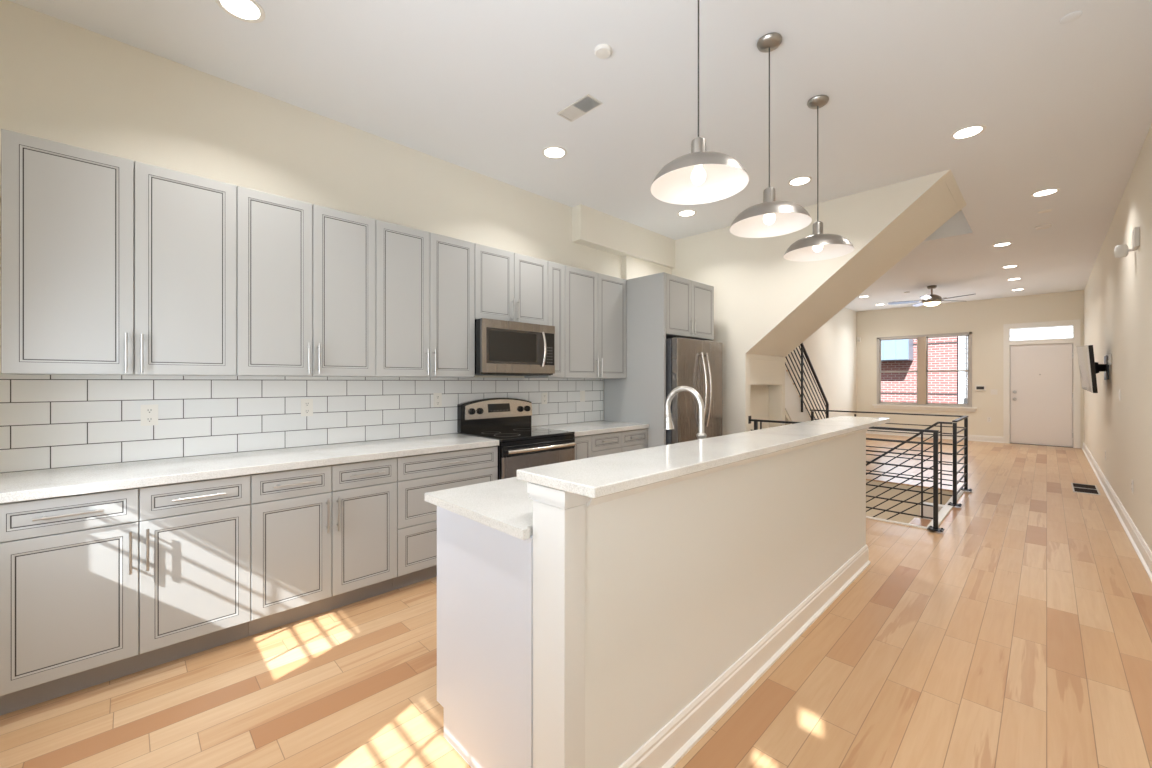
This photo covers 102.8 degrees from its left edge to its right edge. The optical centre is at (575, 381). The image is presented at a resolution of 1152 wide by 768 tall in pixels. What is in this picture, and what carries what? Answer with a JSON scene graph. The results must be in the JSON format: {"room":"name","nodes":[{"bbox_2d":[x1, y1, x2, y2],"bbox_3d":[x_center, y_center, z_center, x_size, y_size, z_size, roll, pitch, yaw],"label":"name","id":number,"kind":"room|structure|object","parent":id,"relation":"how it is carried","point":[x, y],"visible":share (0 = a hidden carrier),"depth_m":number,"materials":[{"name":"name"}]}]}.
{"room":"kitchen","nodes":[
{"label":"kitchen","id":0,"kind":"room"},
{"bbox_2d":[0,0,856,473],"bbox_3d":[2.212,-0.048,7.173,14.730,8.600,0.160,0,0,-44],"label":"wall","id":1,"kind":"structure","parent":0,"point":[61,81],"depth_m":2.89,"materials":[{"name":"white paint"}]},
{"bbox_2d":[1,129,235,375],"bbox_3d":[-2.302,-0.566,2.392,0.831,1.064,0.386,0,0,-44],"label":"upper cabinet","id":2,"kind":"object","parent":1,"relation":"attached to","point":[111,265],"visible":1,"depth_m":2.22,"materials":[{"name":"grey paint"}]},
{"bbox_2d":[141,404,157,425],"bbox_3d":[-2.380,0.187,2.567,0.072,0.117,0.007,0,0,-44],"label":"power outlet","id":3,"kind":"object","parent":1,"relation":"attached to","point":[149,413],"visible":1,"depth_m":2.57,"materials":[{"name":"white plastic"}]},
{"bbox_2d":[145,408,153,413],"bbox_3d":[-2.379,0.162,2.566,0.034,0.032,0.002,0,0,-44],"label":"socket","id":4,"kind":"object","parent":3,"relation":"attached to","point":[147,410],"depth_m":2.56,"materials":[{"name":"grey plastic"}]},
{"bbox_2d":[145,417,153,422],"bbox_3d":[-2.379,0.212,2.566,0.034,0.032,0.002,0,0,-44],"label":"socket","id":5,"kind":"object","parent":3,"relation":"attached to","point":[147,419],"depth_m":2.56,"materials":[{"name":"grey plastic"}]},
{"bbox_2d":[236,186,375,376],"bbox_3d":[-1.731,-0.566,2.950,0.761,1.064,0.386,0,0,-44],"label":"upper cabinet","id":6,"kind":"object","parent":1,"relation":"attached to","point":[306,272],"visible":0.99,"depth_m":2.80,"materials":[{"name":"grey paint"}]},
{"bbox_2d":[301,399,312,415],"bbox_3d":[-1.821,0.176,3.114,0.072,0.117,0.007,0,0,-44],"label":"power outlet","id":7,"kind":"object","parent":1,"relation":"attached to","point":[306,404],"visible":1,"depth_m":3.11,"materials":[{"name":"white plastic"}]},
{"bbox_2d":[304,409,309,413],"bbox_3d":[-1.819,0.201,3.112,0.034,0.032,0.002,0,0,-44],"label":"socket","id":8,"kind":"object","parent":7,"relation":"attached to","point":[306,411],"depth_m":3.11,"materials":[{"name":"grey plastic"}]},
{"bbox_2d":[375,219,474,377],"bbox_3d":[-1.183,-0.566,3.485,0.767,1.064,0.386,0,0,-44],"label":"upper cabinet","id":9,"kind":"object","parent":1,"relation":"attached to","point":[425,281],"visible":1,"depth_m":3.34,"materials":[{"name":"grey paint"}]},
{"bbox_2d":[433,393,441,406],"bbox_3d":[-1.137,0.152,3.782,0.072,0.117,0.007,0,0,-44],"label":"power outlet","id":10,"kind":"object","parent":1,"relation":"attached to","point":[437,397],"visible":1,"depth_m":3.78,"materials":[{"name":"white plastic"}]},
{"bbox_2d":[475,243,547,324],"bbox_3d":[-0.636,-0.798,4.021,0.761,0.600,0.386,0,0,-44],"label":"upper cabinet","id":11,"kind":"object","parent":1,"relation":"attached to","point":[509,286],"visible":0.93,"depth_m":3.88,"materials":[{"name":"grey paint"}]},
{"bbox_2d":[475,318,554,375],"bbox_3d":[-0.592,-0.274,3.975,0.756,0.440,0.486,0,0,-44],"label":"microwave oven","id":12,"kind":"object","parent":11,"relation":"attached to","point":[502,348],"visible":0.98,"depth_m":3.79,"materials":[{"name":"silver metal"}]},
{"bbox_2d":[541,392,546,403],"bbox_3d":[-0.315,0.167,4.586,0.072,0.117,0.007,0,0,-44],"label":"power outlet","id":13,"kind":"object","parent":1,"relation":"attached to","point":[543,394],"visible":1,"depth_m":4.58,"materials":[{"name":"white plastic"}]},
{"bbox_2d":[524,261,564,377],"bbox_3d":[-0.300,-0.566,4.374,0.209,1.064,0.349,0,0,-44],"label":"upper cabinet","id":14,"kind":"object","parent":1,"relation":"attached to","point":[556,271],"visible":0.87,"depth_m":4.26,"materials":[{"name":"grey paint"}]},
{"bbox_2d":[580,391,584,401],"bbox_3d":[0.072,0.157,4.963,0.072,0.117,0.009,0,0,-44],"label":"light switch","id":15,"kind":"object","parent":1,"relation":"attached to","point":[582,393],"visible":1,"depth_m":4.96,"materials":[{"name":"white plastic"}]},
{"bbox_2d":[565,265,626,378],"bbox_3d":[0.114,-0.566,4.753,0.908,1.064,0.386,0,0,-44],"label":"upper cabinet","id":16,"kind":"object","parent":1,"relation":"attached to","point":[595,303],"visible":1,"depth_m":4.60,"materials":[{"name":"grey paint"}]},
{"bbox_2d":[0,433,1151,767],"bbox_3d":[3.672,1.482,5.679,14.630,0.260,4.238,0,0,-44],"label":"floor","id":17,"kind":"structure","parent":0,"point":[1017,633],"depth_m":2.09,"materials":[{"name":"brown wood"}]},
{"bbox_2d":[0,475,249,715],"bbox_3d":[-2.190,0.915,2.298,0.842,0.873,0.656,0,0,-44],"label":"base cabinet","id":18,"kind":"object","parent":17,"relation":"on","point":[96,588],"visible":0.98,"depth_m":2.04,"materials":[{"name":"grey paint"}]},
{"bbox_2d":[0,433,498,503],"bbox_3d":[-1.664,0.458,2.825,2.428,0.040,0.639,0,0,-44],"label":"countertop","id":19,"kind":"structure","parent":18,"relation":"on","point":[66,481],"depth_m":2.40,"materials":[{"name":"white stone"}]},
{"bbox_2d":[248,457,396,635],"bbox_3d":[-1.613,0.915,2.862,0.768,0.873,0.656,0,0,-44],"label":"base cabinet","id":20,"kind":"object","parent":17,"relation":"on","point":[323,538],"visible":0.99,"depth_m":2.62,"materials":[{"name":"grey paint"}]},
{"bbox_2d":[392,446,497,589],"bbox_3d":[-1.063,0.915,3.399,0.764,0.873,0.656,0,0,-44],"label":"base cabinet","id":21,"kind":"object","parent":17,"relation":"on","point":[417,475],"visible":0.52,"depth_m":3.06,"materials":[{"name":"grey paint"}]},
{"bbox_2d":[457,398,575,479],"bbox_3d":[-0.486,0.749,3.909,0.762,1.206,0.710,0,0,-44],"label":"range","id":22,"kind":"object","parent":17,"relation":"on","point":[521,445],"visible":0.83,"depth_m":3.88,"materials":[{"name":"black metal"}]},
{"bbox_2d":[457,427,574,442],"bbox_3d":[-0.508,0.444,3.931,0.762,0.024,0.648,0,0,-44],"label":"cooktop","id":23,"kind":"object","parent":22,"relation":"in","point":[503,434],"depth_m":3.83,"materials":[{"name":"black glass"}]},
{"bbox_2d":[574,435,591,459],"bbox_3d":[-0.160,0.915,4.308,0.250,0.873,0.618,0,0,-44],"label":"base cabinet","id":24,"kind":"object","parent":17,"relation":"on","point":[583,447],"visible":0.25,"depth_m":4.10,"materials":[{"name":"grey paint"}]},
{"bbox_2d":[592,428,647,456],"bbox_3d":[0.242,0.915,4.675,0.835,0.873,0.656,0,0,-44],"label":"base cabinet","id":25,"kind":"object","parent":17,"relation":"on","point":[629,440],"visible":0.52,"depth_m":4.44,"materials":[{"name":"grey paint"}]},
{"bbox_2d":[533,420,648,435],"bbox_3d":[0.146,0.458,4.594,1.090,0.040,0.639,0,0,-44],"label":"countertop","id":26,"kind":"structure","parent":25,"relation":"on","point":[592,427],"depth_m":4.49,"materials":[{"name":"white stone"}]},
{"bbox_2d":[604,272,665,447],"bbox_3d":[0.613,0.126,4.926,0.038,2.452,0.810,0,0,-44],"label":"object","id":27,"kind":"structure","parent":17,"relation":"on","point":[640,397],"depth_m":4.79,"materials":[{"name":"grey paint"}]},
{"bbox_2d":[437,428,870,767],"bbox_3d":[0.804,0.828,2.623,3.093,1.049,0.799,0,0,-44],"label":"kitchen island","id":28,"kind":"object","parent":17,"relation":"on","point":[628,624],"visible":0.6,"depth_m":1.63,"materials":[{"name":"white paint"}]},
{"bbox_2d":[425,477,532,539],"bbox_3d":[0.705,0.453,2.635,3.019,0.030,0.627,0,0,-44],"label":"island countertop","id":29,"kind":"structure","parent":28,"relation":"on","point":[503,505],"depth_m":1.65,"materials":[{"name":"white stone"}]},
{"bbox_2d":[664,386,706,439],"bbox_3d":[0.585,0.229,2.380,0.133,0.416,0.247,0,0,-44],"label":"kitchen faucet","id":30,"kind":"object","parent":29,"relation":"on","point":[668,425],"visible":0.84,"depth_m":2.33,"materials":[{"name":"silver metal"}]},
{"bbox_2d":[517,416,889,498],"bbox_3d":[1.075,0.287,2.418,3.198,0.030,0.333,0,0,-44],"label":"island countertop","id":31,"kind":"structure","parent":28,"relation":"on","point":[599,476],"depth_m":1.63,"materials":[{"name":"white stone"}]},
{"bbox_2d":[666,337,721,444],"bbox_3d":[1.076,0.455,5.183,0.920,1.795,0.930,0,0,-44],"label":"refrigerator","id":32,"kind":"object","parent":17,"relation":"on","point":[696,364],"visible":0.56,"depth_m":4.79,"materials":[{"name":"grey metal"}]},
{"bbox_2d":[748,416,943,531],"bbox_3d":[2.661,0.869,4.753,0.110,0.934,1.789,0,0,-44],"label":"stair railing","id":33,"kind":"object","parent":17,"relation":"on","point":[935,432],"visible":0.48,"depth_m":4.23,"materials":[{"name":"black metal"}]},
{"bbox_2d":[750,181,959,424],"bbox_3d":[3.433,-0.373,6.259,3.180,3.451,2.872,0,0,-44],"label":"staircase","id":34,"kind":"structure","parent":17,"relation":"on","point":[939,206],"depth_m":5.07,"materials":[{"name":"white paint"}]},
{"bbox_2d":[785,343,828,418],"bbox_3d":[3.459,0.054,6.918,2.032,2.563,0.110,0,0,-44],"label":"stair handrail","id":35,"kind":"object","parent":34,"relation":"attached to","point":[802,349],"visible":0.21,"depth_m":6.94,"materials":[{"name":"black metal"}]},
{"bbox_2d":[1071,483,1100,494],"bbox_3d":[6.419,1.349,5.801,0.710,0.006,0.225,0,0,-44],"label":"floor vent","id":36,"kind":"object","parent":17,"relation":"in","point":[1076,487],"visible":1,"depth_m":5.79,"materials":[{"name":"black metal"}]},
{"bbox_2d":[8,0,1151,311],"bbox_3d":[3.672,-1.995,5.679,14.630,0.300,4.238,0,0,-44],"label":"ceiling","id":37,"kind":"structure","parent":0,"point":[479,86],"depth_m":2.93,"materials":[{"name":"white paint"}]},
{"bbox_2d":[215,0,264,22],"bbox_3d":[-1.650,-1.841,2.261,0.204,0.006,0.204,0,0,-44],"label":"recessed light","id":38,"kind":"object","parent":37,"relation":"in","point":[250,11],"visible":1,"depth_m":2.28,"materials":[{"name":"white plastic"}]},
{"bbox_2d":[542,146,566,158],"bbox_3d":[-0.173,-1.841,3.704,0.204,0.006,0.204,0,0,-44],"label":"recessed light","id":39,"kind":"object","parent":37,"relation":"in","point":[552,152],"visible":1,"depth_m":3.70,"materials":[{"name":"white"}]},
{"bbox_2d":[557,94,602,121],"bbox_3d":[0.022,-1.842,3.104,0.140,0.006,0.300,0,0,-44],"label":"ceiling vent","id":40,"kind":"object","parent":37,"relation":"in","point":[587,103],"visible":1,"depth_m":3.10,"materials":[{"name":"white metal"}]},
{"bbox_2d":[594,44,611,58],"bbox_3d":[0.150,-1.834,2.560,0.096,0.022,0.096,0,0,-44],"label":"smoke detector","id":41,"kind":"object","parent":37,"relation":"attached to","point":[602,51],"visible":1,"depth_m":2.54,"materials":[{"name":"white plastic"}]},
{"bbox_2d":[677,210,695,216],"bbox_3d":[1.214,-1.841,5.039,0.204,0.006,0.204,0,0,-44],"label":"recessed light","id":42,"kind":"object","parent":37,"relation":"in","point":[685,213],"visible":1,"depth_m":5.04,"materials":[{"name":"white"}]},
{"bbox_2d":[650,0,748,204],"bbox_3d":[0.528,-1.343,1.985,0.412,1.003,0.412,0,0,-44],"label":"pendant lamp","id":43,"kind":"object","parent":37,"relation":"hanging from","point":[701,176],"visible":1,"depth_m":2.04,"materials":[{"name":"silver metal"}]},
{"bbox_2d":[729,32,811,237],"bbox_3d":[1.047,-1.343,2.491,0.412,1.003,0.412,0,0,-44],"label":"pendant lamp","id":44,"kind":"object","parent":37,"relation":"hanging from","point":[769,218],"visible":1,"depth_m":2.49,"materials":[{"name":"silver metal"}]},
{"bbox_2d":[788,176,811,185],"bbox_3d":[2.059,-1.841,4.231,0.204,0.006,0.204,0,0,-44],"label":"recessed light","id":45,"kind":"object","parent":37,"relation":"in","point":[798,181],"visible":1,"depth_m":4.23,"materials":[{"name":"white"}]},
{"bbox_2d":[783,95,853,261],"bbox_3d":[1.587,-1.343,3.019,0.412,1.003,0.412,0,0,-44],"label":"pendant lamp","id":46,"kind":"object","parent":37,"relation":"hanging from","point":[818,246],"visible":1,"depth_m":3.01,"materials":[{"name":"silver metal"}]},
{"bbox_2d":[888,285,973,306],"bbox_3d":[6.827,-1.653,8.853,1.301,0.382,1.345,0,0,-44],"label":"ceiling fan","id":47,"kind":"object","parent":37,"relation":"hanging from","point":[932,299],"visible":1,"depth_m":8.82,"materials":[{"name":"silver metal"}]},
{"bbox_2d":[950,124,985,139],"bbox_3d":[2.897,-1.841,3.402,0.204,0.006,0.204,0,0,-44],"label":"recessed light","id":48,"kind":"object","parent":37,"relation":"in","point":[973,130],"visible":1,"depth_m":3.40,"materials":[{"name":"white"}]},
{"bbox_2d":[992,242,1011,246],"bbox_3d":[5.736,-1.841,6.192,0.204,0.006,0.204,0,0,-44],"label":"recessed light","id":49,"kind":"object","parent":37,"relation":"in","point":[1005,243],"visible":1,"depth_m":6.18,"materials":[{"name":"white"}]},
{"bbox_2d":[1001,265,1018,267],"bbox_3d":[6.958,-1.841,7.373,0.204,0.006,0.204,0,0,-44],"label":"recessed light","id":50,"kind":"object","parent":37,"relation":"in","point":[1009,266],"visible":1,"depth_m":7.36,"materials":[{"name":"white"}]},
{"bbox_2d":[1035,224,1050,229],"bbox_3d":[5.539,-1.831,5.456,0.140,0.028,0.140,0,0,-44],"label":"smoke detector","id":51,"kind":"object","parent":37,"relation":"attached to","point":[1045,226],"visible":1,"depth_m":5.43,"materials":[{"name":"white plastic"}]},
{"bbox_2d":[1030,188,1059,196],"bbox_3d":[4.576,-1.841,4.489,0.204,0.006,0.204,0,0,-44],"label":"recessed light","id":52,"kind":"object","parent":37,"relation":"in","point":[1045,192],"visible":1,"depth_m":4.48,"materials":[{"name":"white"}]},
{"bbox_2d":[1038,209,1051,212],"bbox_3d":[5.074,-1.841,4.976,0.110,0.008,0.110,0,0,-44],"label":"sprinkler cover","id":53,"kind":"object","parent":37,"relation":"attached to","point":[1046,210],"visible":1,"depth_m":4.97,"materials":[{"name":"white plastic"}]},
{"bbox_2d":[1059,11,1081,23],"bbox_3d":[2.505,-1.842,2.329,0.080,0.006,0.080,0,0,-44],"label":"sprinkler cover","id":54,"kind":"object","parent":37,"relation":"attached to","point":[1072,16],"visible":1,"depth_m":2.32,"materials":[{"name":"white paint"}]},
{"bbox_2d":[572,204,674,268],"bbox_3d":[0.627,-1.663,5.436,1.745,0.365,0.129,0,0,-44],"label":"beam","id":55,"kind":"structure","parent":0,"point":[592,228],"depth_m":5.23,"materials":[{"name":"white paint"}]},
{"bbox_2d":[621,255,671,279],"bbox_3d":[0.898,-0.064,5.738,0.935,2.832,0.076,0,0,-44],"label":"wall","id":56,"kind":"structure","parent":0,"point":[631,267],"depth_m":5.53,"materials":[{"name":"white paint"}]},
{"bbox_2d":[666,273,713,339],"bbox_3d":[1.006,-0.791,5.241,0.953,0.617,0.784,0,0,-44],"label":"upper cabinet","id":57,"kind":"object","parent":56,"relation":"attached to","point":[689,303],"visible":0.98,"depth_m":4.96,"materials":[{"name":"grey paint"}]},
{"bbox_2d":[750,359,784,430],"bbox_3d":[2.059,0.542,6.171,1.089,1.620,1.079,0,0,-44],"label":"wall","id":58,"kind":"structure","parent":0,"point":[767,377],"depth_m":6.00,"materials":[{"name":"white paint"}]},
{"bbox_2d":[866,489,964,528],"bbox_3d":[3.409,1.344,5.526,2.120,0.016,1.730,0,0,-44],"label":"trim","id":59,"kind":"structure","parent":58,"relation":"attached to","point":[945,510],"depth_m":4.55,"materials":[{"name":"white paint"}]},
{"bbox_2d":[810,409,971,506],"bbox_3d":[3.833,0.879,5.958,1.100,0.914,1.885,0,0,-44],"label":"stair railing","id":60,"kind":"object","parent":59,"relation":"on","point":[955,462],"visible":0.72,"depth_m":5.67,"materials":[{"name":"black metal"}]},
{"bbox_2d":[866,422,952,519],"bbox_3d":[3.500,1.512,5.590,0.036,2.139,1.671,0,0,-44],"label":"stair handrail","id":61,"kind":"object","parent":60,"relation":"attached to","point":[936,423],"visible":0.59,"depth_m":5.22,"materials":[{"name":"black metal"}]},
{"bbox_2d":[672,169,951,435],"bbox_3d":[2.272,-0.246,5.086,0.120,3.197,2.929,0,0,-44],"label":"wall","id":62,"kind":"structure","parent":0,"point":[757,290],"depth_m":5.18,"materials":[{"name":"white paint"}]},
{"bbox_2d":[945,174,965,209],"bbox_3d":[3.062,-1.096,5.103,1.032,1.496,1.850,0,0,-44],"label":"trim","id":63,"kind":"structure","parent":62,"relation":"attached to","point":[950,181],"depth_m":4.42,"materials":[{"name":"white paint"}]},
{"bbox_2d":[866,480,952,523],"bbox_3d":[3.400,2.737,5.556,2.290,2.730,1.875,0,0,-44],"label":"wall","id":64,"kind":"structure","parent":0,"point":[915,510],"depth_m":6.14,"materials":[{"name":"beige paint"}]},
{"bbox_2d":[920,502,943,519],"bbox_3d":[3.935,2.702,5.071,0.113,2.700,0.207,0,0,-44],"label":"wall","id":65,"kind":"structure","parent":0,"point":[927,510],"depth_m":5.06,"materials":[{"name":"white paint"}]},
{"bbox_2d":[909,517,931,526],"bbox_3d":[3.021,2.684,5.188,1.028,2.335,1.668,0,0,-44],"label":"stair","id":66,"kind":"structure","parent":65,"relation":"attached to","point":[916,521],"depth_m":4.95,"materials":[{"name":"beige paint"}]},
{"bbox_2d":[857,290,1083,447],"bbox_3d":[8.886,-0.117,10.774,0.150,3.457,4.038,0,0,-44],"label":"wall","id":67,"kind":"structure","parent":0,"point":[985,319],"depth_m":10.49,"materials":[{"name":"white paint"}]},
{"bbox_2d":[872,332,976,411],"bbox_3d":[8.410,-0.223,11.189,0.150,1.820,2.044,0,0,-44],"label":"window","id":68,"kind":"structure","parent":67,"relation":"in","point":[922,371],"depth_m":11.14,"materials":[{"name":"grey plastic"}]},
{"bbox_2d":[866,429,1003,442],"bbox_3d":[8.408,1.284,11.134,0.030,0.135,2.854,0,0,-44],"label":"baseboard","id":69,"kind":"structure","parent":67,"relation":"attached to","point":[996,439],"depth_m":10.82,"materials":[{"name":"white paint"}]},
{"bbox_2d":[975,385,985,390],"bbox_3d":[9.137,0.147,10.391,0.024,0.120,0.191,0,0,-44],"label":"alarm keypad","id":70,"kind":"object","parent":67,"relation":"attached to","point":[977,387],"visible":1,"depth_m":10.38,"materials":[{"name":"white plastic"}]},
{"bbox_2d":[991,389,997,394],"bbox_3d":[9.300,0.232,10.235,0.009,0.117,0.115,0,0,-44],"label":"light switch","id":71,"kind":"object","parent":67,"relation":"attached to","point":[993,391],"visible":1,"depth_m":10.23,"materials":[{"name":"white plastic"}]},
{"bbox_2d":[1003,319,1079,447],"bbox_3d":[9.837,0.047,9.745,0.167,2.610,1.142,0,0,-44],"label":"door","id":72,"kind":"structure","parent":67,"relation":"in","point":[1041,377],"depth_m":9.72,"materials":[{"name":"white paint"}]},
{"bbox_2d":[1084,124,1151,551],"bbox_3d":[5.135,-0.267,4.181,14.730,3.757,0.150,0,0,-44],"label":"wall","id":73,"kind":"structure","parent":0,"point":[1117,291],"depth_m":4.32,"materials":[{"name":"white paint"}]},
{"bbox_2d":[1076,345,1108,392],"bbox_3d":[6.421,-0.167,5.714,0.932,0.608,0.253,0,0,-44],"label":"television","id":74,"kind":"object","parent":73,"relation":"attached to","point":[1088,368],"visible":0.98,"depth_m":5.63,"materials":[{"name":"black plastic"}]},
{"bbox_2d":[1107,354,1110,364],"bbox_3d":[6.244,-0.258,5.386,0.140,0.120,0.023,0,0,-44],"label":"thermostat","id":75,"kind":"object","parent":73,"relation":"attached to","point":[1108,355],"visible":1,"depth_m":5.34,"materials":[{"name":"white plastic"}]},
{"bbox_2d":[1082,442,1151,581],"bbox_3d":[5.072,1.284,4.245,14.430,0.135,0.030,0,0,-44],"label":"baseboard","id":76,"kind":"structure","parent":73,"relation":"attached to","point":[1143,551],"depth_m":4.24,"materials":[{"name":"white paint"}]},
{"bbox_2d":[1114,244,1134,257],"bbox_3d":[4.711,-1.123,3.950,0.080,0.110,0.120,0,0,-44],"label":"sensor","id":77,"kind":"object","parent":73,"relation":"attached to","point":[1120,251],"visible":0.98,"depth_m":3.94,"materials":[{"name":"white plastic"}]},
{"bbox_2d":[1131,479,1133,493],"bbox_3d":[4.833,0.912,3.997,0.072,0.117,0.007,0,0,-44],"label":"power outlet","id":78,"kind":"object","parent":73,"relation":"attached to","point":[1132,481],"visible":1,"depth_m":3.98,"materials":[{"name":"white plastic"}]},
{"bbox_2d":[1132,226,1139,249],"bbox_3d":[4.576,-1.168,3.759,0.160,0.160,0.028,0,0,-44],"label":"wall sensor","id":79,"kind":"object","parent":73,"relation":"attached to","point":[1136,231],"visible":1,"depth_m":3.71,"materials":[{"name":"white plastic"}]},
{"label":"outside","id":80,"kind":"structure","parent":0,"visible":0},
{"bbox_3d":[22.954,2.052,29.422,46.040,0.100,70.000,0,0,-44],"label":"street","id":81,"kind":"object","parent":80,"visible":0},
{"bbox_2d":[881,336,957,403],"bbox_3d":[9.905,-2.823,20.795,8.765,9.650,12.100,0,0,-44],"label":"brick building","id":82,"kind":"structure","parent":81,"relation":"on","point":[896,355],"depth_m":14.39,"materials":[{"name":"red brick"}]},
{"bbox_2d":[958,326,1072,403],"bbox_3d":[17.095,-2.348,8.218,0.260,8.700,15.860,0,0,-44],"label":"building","id":83,"kind":"structure","parent":81,"relation":"on","point":[1067,331],"depth_m":13.00,"materials":[{"name":"white"}]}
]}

